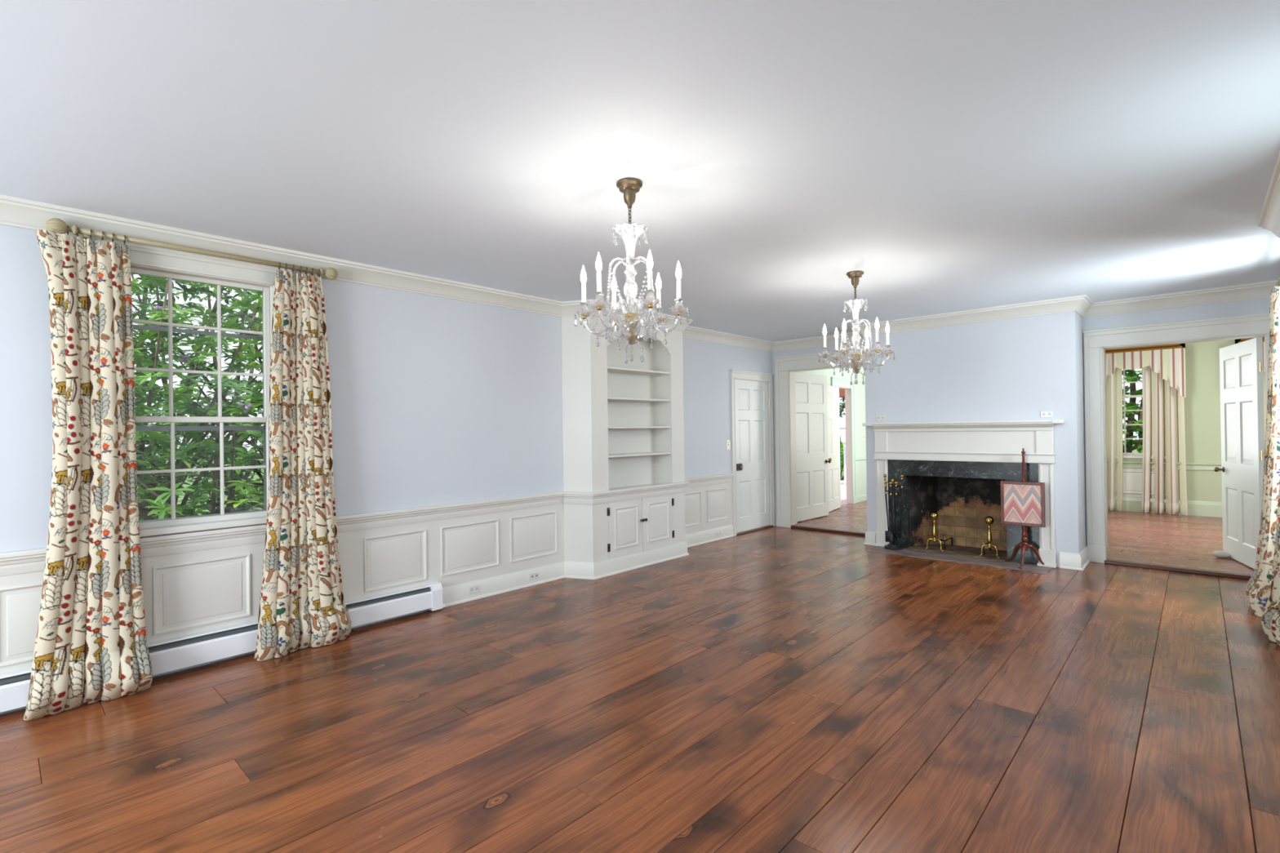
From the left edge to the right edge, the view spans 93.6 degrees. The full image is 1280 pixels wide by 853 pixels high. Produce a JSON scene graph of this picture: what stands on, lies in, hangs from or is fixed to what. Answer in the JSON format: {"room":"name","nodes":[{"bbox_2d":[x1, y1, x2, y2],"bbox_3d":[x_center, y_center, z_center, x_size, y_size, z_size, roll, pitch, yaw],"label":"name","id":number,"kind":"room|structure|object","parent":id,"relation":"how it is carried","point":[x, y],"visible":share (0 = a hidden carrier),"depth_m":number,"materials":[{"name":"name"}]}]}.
{"room":"historic interior","nodes":[
{"label":"historic interior","id":0,"kind":"room"},
{"bbox_2d":[0,224,772,714],"bbox_3d":[-1.621,0.140,4.918,0.150,2.614,10.506,-1,0,43],"label":"wall","id":1,"kind":"structure","parent":0,"point":[435,400],"depth_m":4.67,"materials":[{"name":"blue paint"}]},
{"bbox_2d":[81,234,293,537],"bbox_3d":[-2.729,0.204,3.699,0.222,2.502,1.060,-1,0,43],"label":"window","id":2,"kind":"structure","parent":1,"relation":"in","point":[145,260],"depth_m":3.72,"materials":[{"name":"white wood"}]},
{"bbox_2d":[45,217,337,279],"bbox_3d":[-2.612,-1.047,3.664,0.145,0.095,1.444,-1,0,43],"label":"curtain rod","id":3,"kind":"object","parent":1,"relation":"attached to","point":[55,224],"visible":0.98,"depth_m":3.51,"materials":[{"name":"beige wood"}]},
{"bbox_2d":[22,225,152,720],"bbox_3d":[-2.903,0.192,3.162,0.315,2.516,0.495,-1,0,43],"label":"curtain","id":4,"kind":"object","parent":3,"relation":"hanging from","point":[91,646],"visible":1,"depth_m":3.18,"materials":[{"name":"fabric"}]},
{"bbox_2d":[254,262,351,661],"bbox_3d":[-2.213,0.188,3.936,0.555,2.516,0.271,0,0,-40],"label":"curtain","id":5,"kind":"object","parent":3,"relation":"hanging from","point":[302,605],"visible":1,"depth_m":3.92,"materials":[{"name":"fabric"}]},
{"bbox_2d":[0,582,445,712],"bbox_3d":[-3.210,1.347,3.007,0.081,0.198,4.830,-1,0,43],"label":"baseboard heater","id":6,"kind":"object","parent":1,"relation":"attached to","point":[194,649],"visible":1,"depth_m":3.68,"materials":[{"name":"metal"}]},
{"bbox_2d":[0,482,732,674],"bbox_3d":[-1.904,1.019,4.473,0.018,0.580,9.160,-1,0,43],"label":"wainscot","id":7,"kind":"structure","parent":1,"relation":"attached to","point":[189,593],"depth_m":4.36,"materials":[{"name":"white wood"}]},
{"bbox_2d":[0,473,734,576],"bbox_3d":[-1.802,0.688,4.369,0.314,0.118,9.150,-1,0,43],"label":"trim","id":8,"kind":"structure","parent":1,"relation":"attached to","point":[21,562],"depth_m":4.49,"materials":[{"name":"white wood"}]},
{"bbox_2d":[468,584,479,594],"bbox_3d":[-1.383,1.358,5.009,0.007,0.062,0.100,-1,0,43],"label":"wall outlet","id":9,"kind":"object","parent":1,"relation":"attached to","point":[475,588],"visible":1,"depth_m":5.00,"materials":[{"name":"grey plastic"}]},
{"bbox_2d":[529,571,538,580],"bbox_3d":[-0.962,1.360,5.463,0.007,0.062,0.100,-1,0,43],"label":"wall outlet","id":10,"kind":"object","parent":1,"relation":"attached to","point":[534,575],"visible":1,"depth_m":5.46,"materials":[{"name":"grey plastic"}]},
{"bbox_2d":[442,524,734,608],"bbox_3d":[-0.111,1.359,6.188,0.306,0.152,4.190,-1,0,43],"label":"baseboard","id":11,"kind":"structure","parent":1,"relation":"attached to","point":[456,594],"depth_m":5.68,"materials":[{"name":"white wood"}]},
{"bbox_2d":[0,151,1279,351],"bbox_3d":[0.280,-1.138,3.147,5.080,0.125,10.206,-1,0,43],"label":"trim","id":12,"kind":"structure","parent":1,"relation":"attached to","point":[18,212],"depth_m":5.10,"materials":[{"name":"white wood"}]},
{"bbox_2d":[715,531,721,536],"bbox_3d":[0.994,1.353,7.571,0.007,0.050,0.110,-1,0,43],"label":"wall outlet","id":13,"kind":"object","parent":1,"relation":"attached to","point":[719,533],"visible":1,"depth_m":7.57,"materials":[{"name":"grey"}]},
{"bbox_2d":[726,440,730,449],"bbox_3d":[1.149,0.237,7.780,0.018,0.125,0.085,-1,0,43],"label":"light switch","id":14,"kind":"object","parent":1,"relation":"attached to","point":[728,442],"visible":1,"depth_m":7.78,"materials":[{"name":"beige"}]},
{"bbox_2d":[735,378,770,533],"bbox_3d":[1.552,0.385,8.223,0.090,2.030,0.890,-1,0,43],"label":"door","id":15,"kind":"structure","parent":1,"relation":"in","point":[752,402],"depth_m":8.21,"materials":[{"name":"white wood"}]},
{"bbox_2d":[0,0,1279,342],"bbox_3d":[0.251,-1.261,3.118,5.380,0.120,10.426,-1,0,43],"label":"ceiling","id":16,"kind":"structure","parent":0,"point":[954,155],"depth_m":2.49,"materials":[{"name":"white paint"}]},
{"bbox_2d":[573,177,688,363],"bbox_3d":[-0.046,-0.756,2.950,0.533,0.883,0.574,-1,0,43],"label":"chandelier","id":17,"kind":"object","parent":16,"relation":"hanging from","point":[629,233],"visible":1,"depth_m":2.92,"materials":[{"name":"crystal"},{"name":"white glass"},{"name":"aged brass"}]},
{"bbox_2d":[581,283,586,302],"bbox_3d":[-0.279,-0.661,2.980,0.022,0.099,0.021,-1,0,43],"label":"candle","id":18,"kind":"object","parent":17,"relation":"on","point":[583,286],"depth_m":2.97,"materials":[{"name":"white plastic"}]},
{"bbox_2d":[596,271,601,292],"bbox_3d":[-0.188,-0.663,2.762,0.022,0.099,0.021,-1,0,43],"label":"candle","id":19,"kind":"object","parent":17,"relation":"on","point":[598,273],"depth_m":2.75,"materials":[{"name":"white plastic"}]},
{"bbox_2d":[612,291,616,309],"bbox_3d":[-0.136,-0.662,3.167,0.022,0.099,0.021,-1,0,43],"label":"candle","id":20,"kind":"object","parent":17,"relation":"on","point":[614,300],"depth_m":3.16,"materials":[{"name":"white plastic"}]},
{"bbox_2d":[612,222,648,261],"bbox_3d":[-0.048,-0.899,2.951,0.181,0.170,0.181,-1,0,43],"label":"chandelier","id":21,"kind":"object","parent":17,"relation":"on","point":[629,233],"depth_m":2.92,"materials":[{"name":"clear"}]},
{"bbox_2d":[647,268,652,289],"bbox_3d":[0.046,-0.666,2.732,0.022,0.099,0.021,-1,0,43],"label":"candle","id":22,"kind":"object","parent":17,"relation":"on","point":[650,272],"depth_m":2.72,"materials":[{"name":"white plastic"}]},
{"bbox_2d":[656,288,661,307],"bbox_3d":[0.098,-0.665,3.137,0.022,0.099,0.021,-1,0,43],"label":"candle","id":23,"kind":"object","parent":17,"relation":"on","point":[658,293],"depth_m":3.13,"materials":[{"name":"white plastic"}]},
{"bbox_2d":[676,278,680,298],"bbox_3d":[0.189,-0.667,2.919,0.022,0.099,0.021,-1,0,43],"label":"candle","id":24,"kind":"object","parent":17,"relation":"on","point":[678,281],"depth_m":2.91,"materials":[{"name":"white plastic"}]},
{"bbox_2d":[818,270,895,385],"bbox_3d":[1.697,-0.769,4.722,0.574,0.883,0.533,0,0,-44],"label":"chandelier","id":25,"kind":"object","parent":16,"relation":"hanging from","point":[855,305],"visible":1,"depth_m":4.70,"materials":[{"name":"crystal"},{"name":"white glass"},{"name":"aged brass"}]},
{"bbox_2d":[823,335,826,346],"bbox_3d":[1.466,-0.674,4.764,0.021,0.099,0.022,0,0,-44],"label":"candle","id":26,"kind":"object","parent":25,"relation":"on","point":[824,336],"depth_m":4.75,"materials":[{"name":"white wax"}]},
{"bbox_2d":[835,337,838,350],"bbox_3d":[1.619,-0.675,4.944,0.021,0.099,0.022,0,0,-44],"label":"candle","id":27,"kind":"object","parent":25,"relation":"on","point":[836,340],"depth_m":4.94,"materials":[{"name":"white wax"}]},
{"bbox_2d":[842,330,845,342],"bbox_3d":[1.545,-0.676,4.542,0.021,0.099,0.022,0,0,-44],"label":"candle","id":28,"kind":"object","parent":25,"relation":"on","point":[844,331],"depth_m":4.53,"materials":[{"name":"white wax"}]},
{"bbox_2d":[843,298,867,321],"bbox_3d":[1.695,-0.912,4.723,0.181,0.170,0.181,0,0,-44],"label":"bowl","id":29,"kind":"object","parent":25,"relation":"on","point":[855,304],"depth_m":4.69,"materials":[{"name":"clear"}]},
{"bbox_2d":[865,337,868,349],"bbox_3d":[1.851,-0.678,4.902,0.021,0.099,0.022,0,0,-44],"label":"candle","id":30,"kind":"object","parent":25,"relation":"on","point":[866,340],"depth_m":4.89,"materials":[{"name":"white plastic"}]},
{"bbox_2d":[875,328,879,342],"bbox_3d":[1.778,-0.679,4.500,0.021,0.099,0.022,0,0,-44],"label":"candle","id":31,"kind":"object","parent":25,"relation":"on","point":[877,330],"depth_m":4.49,"materials":[{"name":"white plastic"}]},
{"bbox_2d":[886,333,889,345],"bbox_3d":[1.930,-0.680,4.679,0.021,0.099,0.022,0,0,-44],"label":"candle","id":32,"kind":"object","parent":25,"relation":"on","point":[887,334],"depth_m":4.67,"materials":[{"name":"white wax"}]},
{"bbox_2d":[0,500,1279,852],"bbox_3d":[2.614,1.399,4.114,7.400,0.080,14.974,-1,0,43],"label":"floor","id":33,"kind":"structure","parent":0,"point":[775,689],"depth_m":2.86,"materials":[{"name":"brown wood"}]},
{"bbox_2d":[560,315,685,562],"bbox_3d":[-0.067,0.127,6.255,0.308,2.614,1.650,-1,0,43],"label":"bookcase","id":34,"kind":"object","parent":33,"relation":"on","point":[623,423],"visible":0.91,"depth_m":6.17,"materials":[{"name":"white wood"}]},
{"bbox_2d":[608,483,659,489],"bbox_3d":[-0.069,0.644,6.266,0.272,0.020,1.003,-1,0,43],"label":"countertop","id":35,"kind":"structure","parent":34,"relation":"on","point":[637,486],"depth_m":6.36,"materials":[{"name":"white wood"}]},
{"bbox_2d":[736,524,773,535],"bbox_3d":[1.561,1.413,8.211,0.065,0.022,0.910,-1,0,43],"label":"threshold","id":36,"kind":"object","parent":33,"relation":"on","point":[769,526],"visible":0.82,"depth_m":8.19,"materials":[{"name":"brown wood"}]},
{"bbox_2d":[791,524,866,536],"bbox_3d":[2.560,1.393,8.042,1.160,0.034,0.100,-1,0,43],"label":"threshold","id":37,"kind":"object","parent":33,"relation":"on","point":[797,526],"visible":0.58,"depth_m":8.03,"materials":[{"name":"brown wood"}]},
{"bbox_2d":[866,546,1052,573],"bbox_3d":[3.285,1.389,6.316,1.710,0.009,0.317,-1,0,43],"label":"hearth","id":38,"kind":"object","parent":33,"relation":"on","point":[998,564],"visible":1,"depth_m":6.21,"materials":[{"name":"grey stone"}]},
{"bbox_2d":[884,479,903,550],"bbox_3d":[2.893,0.995,6.864,0.200,0.795,0.200,-1,0,-25],"label":"stand","id":39,"kind":"object","parent":38,"relation":"on","point":[890,546],"visible":0.99,"depth_m":6.86,"materials":[{"name":"black metal"}]},
{"bbox_2d":[883,474,887,518],"bbox_3d":[2.849,0.916,6.925,0.075,0.737,0.035,-1,0,43],"label":"poker","id":40,"kind":"object","parent":39,"relation":"hanging from","point":[884,475],"visible":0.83,"depth_m":6.93,"materials":[{"name":"black metal"}]},
{"bbox_2d":[884,480,890,542],"bbox_3d":[2.831,0.966,6.853,0.074,0.698,0.035,-1,0,43],"label":"shovel","id":41,"kind":"object","parent":39,"relation":"hanging from","point":[886,532],"visible":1,"depth_m":6.85,"materials":[{"name":"black metal"}]},
{"bbox_2d":[888,481,893,542],"bbox_3d":[2.848,0.971,6.816,0.052,0.688,0.052,-1,0,43],"label":"brush","id":42,"kind":"object","parent":39,"relation":"hanging from","point":[891,538],"visible":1,"depth_m":6.81,"materials":[{"name":"black metal"}]},
{"bbox_2d":[892,481,897,541],"bbox_3d":[2.889,0.960,6.799,0.064,0.678,0.035,-1,0,43],"label":"tongs","id":43,"kind":"object","parent":39,"relation":"hanging from","point":[895,482],"visible":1,"depth_m":6.79,"materials":[{"name":"black metal"}]},
{"bbox_2d":[898,474,903,539],"bbox_3d":[2.967,0.914,6.822,0.060,0.737,0.035,-1,0,43],"label":"poker","id":44,"kind":"object","parent":39,"relation":"hanging from","point":[901,475],"visible":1,"depth_m":6.82,"materials":[{"name":"black metal"}]},
{"bbox_2d":[1000,448,1045,568],"bbox_3d":[3.772,0.795,5.923,0.379,1.164,0.311,-1,0,43],"label":"fire screen","id":45,"kind":"object","parent":38,"relation":"on","point":[1022,503],"visible":1,"depth_m":5.93,"materials":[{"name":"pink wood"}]},
{"bbox_2d":[862,419,1064,568],"bbox_3d":[3.559,0.682,6.639,1.940,1.475,0.663,-1,0,43],"label":"fireplace","id":46,"kind":"object","parent":33,"relation":"on","point":[954,470],"visible":0.88,"depth_m":6.68,"materials":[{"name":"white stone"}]},
{"bbox_2d":[924,511,952,551],"bbox_3d":[3.409,1.168,6.847,0.200,0.431,0.421,-1,0,43],"label":"andiron","id":47,"kind":"object","parent":46,"relation":"on","point":[933,515],"visible":1,"depth_m":6.71,"materials":[{"name":"gold metal"}]},
{"bbox_2d":[862,419,1064,430],"bbox_3d":[3.370,-0.009,6.449,1.940,0.090,0.135,-1,0,43],"label":"mantel shelf","id":48,"kind":"object","parent":46,"relation":"attached to","point":[1040,424],"depth_m":6.31,"materials":[{"name":"white wood"}]},
{"bbox_2d":[978,515,999,558],"bbox_3d":[3.802,1.161,6.462,0.200,0.431,0.421,-1,0,43],"label":"andiron","id":49,"kind":"object","parent":46,"relation":"on","point":[988,520],"visible":1,"depth_m":6.33,"materials":[{"name":"gold metal"}]},
{"bbox_2d":[1104,559,1252,579],"bbox_3d":[5.108,1.347,5.650,1.170,0.034,0.100,-1,0,43],"label":"threshold","id":50,"kind":"object","parent":33,"relation":"on","point":[1186,570],"visible":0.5,"depth_m":5.64,"materials":[{"name":"brown wood"}]},
{"bbox_2d":[1212,551,1231,558],"bbox_3d":[5.878,1.293,6.069,0.134,0.068,0.096,-1,0,27],"label":"stone","id":51,"kind":"object","parent":33,"relation":"on","point":[1223,554],"visible":1,"depth_m":6.04,"materials":[{"name":"grey stone"}]},
{"bbox_2d":[864,311,1085,567],"bbox_3d":[3.630,0.082,6.669,2.050,2.614,0.538,-1,0,43],"label":"wall","id":52,"kind":"structure","parent":0,"point":[1024,367],"depth_m":6.22,"materials":[{"name":"blue paint"}]},
{"bbox_2d":[876,415,884,420],"bbox_3d":[2.822,-0.101,7.045,0.100,0.062,0.007,-1,0,43],"label":"wall outlet","id":53,"kind":"object","parent":52,"relation":"attached to","point":[878,417],"visible":1,"depth_m":7.04,"materials":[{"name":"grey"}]},
{"bbox_2d":[863,531,1089,571],"bbox_3d":[3.626,1.313,6.641,2.122,0.152,0.554,-1,0,43],"label":"baseboard","id":54,"kind":"structure","parent":52,"relation":"attached to","point":[1068,561],"depth_m":5.83,"materials":[{"name":"white wood"}]},
{"bbox_2d":[1040,411,1053,417],"bbox_3d":[4.017,-0.120,5.936,0.100,0.062,0.007,-1,0,43],"label":"wall outlet","id":55,"kind":"object","parent":52,"relation":"attached to","point":[1043,414],"visible":1,"depth_m":5.94,"materials":[{"name":"grey plastic"}]},
{"bbox_2d":[795,339,1239,503],"bbox_3d":[6.073,0.042,7.943,7.500,2.644,4.694,-1,0,43],"label":"wall","id":56,"kind":"structure","parent":0,"point":[1202,429],"depth_m":8.83,"materials":[{"name":"green paint"}]},
{"bbox_2d":[826,385,840,511],"bbox_3d":[3.194,0.352,9.880,0.114,2.040,0.800,-1,0,34],"label":"door","id":57,"kind":"structure","parent":56,"relation":"in","point":[833,392],"depth_m":9.92,"materials":[{"name":"white wood"}]},
{"bbox_2d":[831,377,857,503],"bbox_3d":[3.538,0.285,10.544,0.140,2.252,0.918,-1,0,43],"label":"door frame","id":58,"kind":"structure","parent":56,"relation":"attached to","point":[835,381],"depth_m":10.79,"materials":[{"name":"white wood"}]},
{"bbox_2d":[855,457,866,502],"bbox_3d":[4.342,0.960,9.589,2.400,0.810,4.444,-1,0,43],"label":"trim","id":59,"kind":"structure","parent":56,"relation":"attached to","point":[860,498],"depth_m":11.02,"materials":[{"name":"white wood"}]},
{"bbox_2d":[1106,468,1166,502],"bbox_3d":[7.668,0.901,9.308,0.960,0.500,0.031,-1,0,43],"label":"wainscot","id":60,"kind":"structure","parent":56,"relation":"attached to","point":[1132,477],"depth_m":9.32,"materials":[{"name":"white wood"}]},
{"bbox_2d":[1105,342,1186,397],"bbox_3d":[7.602,-0.819,9.263,1.200,0.808,0.170,-1,0,43],"label":"valance","id":61,"kind":"object","parent":56,"relation":"attached to","point":[1168,361],"visible":0.74,"depth_m":9.03,"materials":[{"name":"beige fabric"}]},
{"bbox_2d":[1105,367,1123,511],"bbox_3d":[7.344,0.104,9.509,0.480,2.435,0.169,-1,0,43],"label":"drape","id":62,"kind":"object","parent":61,"relation":"hanging from","point":[1113,383],"visible":0.4,"depth_m":9.43,"materials":[{"name":"fabric"}]},
{"bbox_2d":[1141,365,1187,515],"bbox_3d":[7.858,0.094,9.033,0.532,2.435,0.169,-1,0,43],"label":"drape","id":63,"kind":"object","parent":61,"relation":"hanging from","point":[1163,407],"visible":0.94,"depth_m":9.04,"materials":[{"name":"fabric"}]},
{"bbox_2d":[1115,368,1177,458],"bbox_3d":[7.680,-0.279,9.344,1.000,1.540,0.090,-1,0,43],"label":"window","id":64,"kind":"structure","parent":56,"relation":"in","point":[1125,455],"depth_m":9.38,"materials":[{"name":"white wood"}]},
{"bbox_2d":[1106,461,1222,517],"bbox_3d":[7.205,0.926,6.830,4.050,0.775,4.294,-1,0,43],"label":"trim","id":65,"kind":"structure","parent":56,"relation":"attached to","point":[1195,508],"depth_m":8.84,"materials":[{"name":"white wood"}]},
{"bbox_2d":[1235,337,1265,373],"bbox_3d":[8.867,-0.842,8.090,1.200,0.808,0.170,-1,0,43],"label":"valance","id":66,"kind":"object","parent":56,"relation":"attached to","point":[1263,338],"visible":0.04,"depth_m":8.30,"materials":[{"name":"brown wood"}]},
{"bbox_2d":[1262,371,1266,441],"bbox_3d":[8.609,0.081,8.336,0.480,2.435,0.169,-1,0,43],"label":"drape","id":67,"kind":"object","parent":66,"relation":"hanging from","point":[1264,374],"visible":0.02,"depth_m":8.34,"materials":[{"name":"fabric"}]},
{"bbox_2d":[771,297,1270,546],"bbox_3d":[3.872,0.080,6.886,5.230,2.614,0.150,-1,0,43],"label":"wall","id":68,"kind":"structure","parent":0,"point":[1260,305],"depth_m":5.82,"materials":[{"name":"blue paint"}]},
{"bbox_2d":[729,348,864,535],"bbox_3d":[2.192,0.212,7.727,1.619,2.402,1.211,-1,0,43],"label":"door frame","id":69,"kind":"structure","parent":68,"relation":"attached to","point":[785,367],"depth_m":8.45,"materials":[{"name":"white wood"}]},
{"bbox_2d":[795,372,831,521],"bbox_3d":[2.524,0.295,8.948,1.020,2.150,0.188,0,0,-44],"label":"door","id":70,"kind":"structure","parent":68,"relation":"in","point":[811,390],"depth_m":8.96,"materials":[{"name":"white wood"}]},
{"bbox_2d":[1082,312,1269,563],"bbox_3d":[5.130,0.191,5.695,1.458,2.347,0.194,-1,0,43],"label":"door frame","id":71,"kind":"structure","parent":68,"relation":"attached to","point":[1095,342],"depth_m":6.04,"materials":[{"name":"white wood"}]},
{"bbox_2d":[1213,337,1264,568],"bbox_3d":[5.808,0.254,5.800,0.188,2.115,0.910,-1,0,29],"label":"door","id":72,"kind":"structure","parent":68,"relation":"in","point":[1241,364],"depth_m":5.75,"materials":[{"name":"white wood"}]},
{"bbox_3d":[2.162,0.072,1.307,0.150,2.614,10.356,-1,0,43],"label":"wall","id":73,"kind":"structure","parent":0,"visible":0},
{"bbox_3d":[4.565,-1.089,4.167,0.145,0.095,1.514,-1,0,43],"label":"curtain rod","id":74,"kind":"object","parent":73,"relation":"attached to","visible":0},
{"bbox_2d":[1245,284,1279,617],"bbox_3d":[4.715,0.125,4.506,0.266,2.468,0.691,-1,0,43],"label":"curtain","id":75,"kind":"object","parent":74,"relation":"hanging from","point":[1258,591],"visible":0.99,"depth_m":4.42,"materials":[{"name":"fabric"}]},
{"bbox_2d":[1261,480,1279,645],"bbox_3d":[4.122,0.129,3.846,0.237,2.468,0.404,-1,0,43],"label":"curtain","id":76,"kind":"object","parent":74,"relation":"hanging from","point":[1270,620],"visible":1,"depth_m":3.82,"materials":[{"name":"fabric"}]},
{"label":"outside","id":77,"kind":"structure","parent":0,"visible":0},
{"bbox_2d":[137,441,1138,518],"bbox_3d":[10.222,1.627,10.989,120.000,0.100,110.000,-1,0,43],"label":"ground","id":78,"kind":"structure","parent":77,"point":[256,477],"depth_m":21.58,"materials":[{"name":"green plant"}]},
{"bbox_2d":[130,273,263,519],"bbox_3d":[-4.424,-0.101,5.150,1.357,3.693,3.196,-1,0,43],"label":"tree","id":79,"kind":"object","parent":78,"relation":"on","point":[152,282],"visible":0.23,"depth_m":5.50,"materials":[{"name":"green plant"}]},
{"bbox_2d":[131,275,263,520],"bbox_3d":[-4.797,-0.343,7.324,1.948,4.246,4.443,-1,0,43],"label":"tree","id":80,"kind":"object","parent":78,"relation":"on","point":[150,485],"visible":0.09,"depth_m":6.92,"materials":[{"name":"green plant"}]},
{"bbox_2d":[131,275,263,520],"bbox_3d":[-7.203,-1.056,8.236,2.467,5.734,7.251,-1,0,43],"label":"rhododendron","id":81,"kind":"object","parent":78,"relation":"on","point":[164,380],"visible":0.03,"depth_m":8.69,"materials":[{"name":"green plant"}]},
{"bbox_2d":[134,364,263,520],"bbox_3d":[-3.317,0.621,4.738,1.475,2.224,3.326,-1,0,43],"label":"rhododendron","id":82,"kind":"object","parent":78,"relation":"on","point":[247,407],"visible":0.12,"depth_m":4.62,"materials":[{"name":"green plant"}]},
{"bbox_2d":[840,437,844,479],"bbox_3d":[6.314,0.958,19.000,1.633,1.453,1.840,-1,0,22],"label":"boxwood hedge","id":83,"kind":"object","parent":78,"relation":"on","point":[842,464],"visible":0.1,"depth_m":18.54,"materials":[{"name":"green plant"}]},
{"bbox_2d":[839,397,845,451],"bbox_3d":[8.056,-1.458,25.998,5.163,6.429,4.880,-1,0,19],"label":"tree","id":84,"kind":"object","parent":78,"relation":"on","point":[841,407],"visible":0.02,"depth_m":25.98,"materials":[{"name":"green plant"}]},
{"bbox_2d":[840,414,846,485],"bbox_3d":[4.916,0.689,14.404,0.380,1.950,0.329,-1,0,43],"label":"lantern post","id":85,"kind":"object","parent":78,"relation":"on","point":[842,424],"visible":0.55,"depth_m":14.36,"materials":[{"name":"white"}]},
{"bbox_2d":[840,480,848,505],"bbox_3d":[3.962,1.547,12.771,2.200,0.240,6.900,-1,0,43],"label":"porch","id":86,"kind":"object","parent":78,"relation":"on","point":[843,488],"visible":0.08,"depth_m":12.69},
{"bbox_2d":[1122,368,1142,453],"bbox_3d":[11.123,-1.295,13.516,3.395,5.878,4.948,0,0,-44],"label":"tree","id":87,"kind":"object","parent":78,"relation":"on","point":[1131,376],"visible":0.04,"depth_m":13.40,"materials":[{"name":"green plant"}]},
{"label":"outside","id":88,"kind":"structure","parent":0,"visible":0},
{"bbox_2d":[839,388,844,397],"bbox_3d":[4.499,-0.940,13.177,1.900,0.586,0.250,-1,0,43],"label":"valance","id":89,"kind":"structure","parent":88,"point":[842,391],"depth_m":13.10,"materials":[{"name":"fabric"}]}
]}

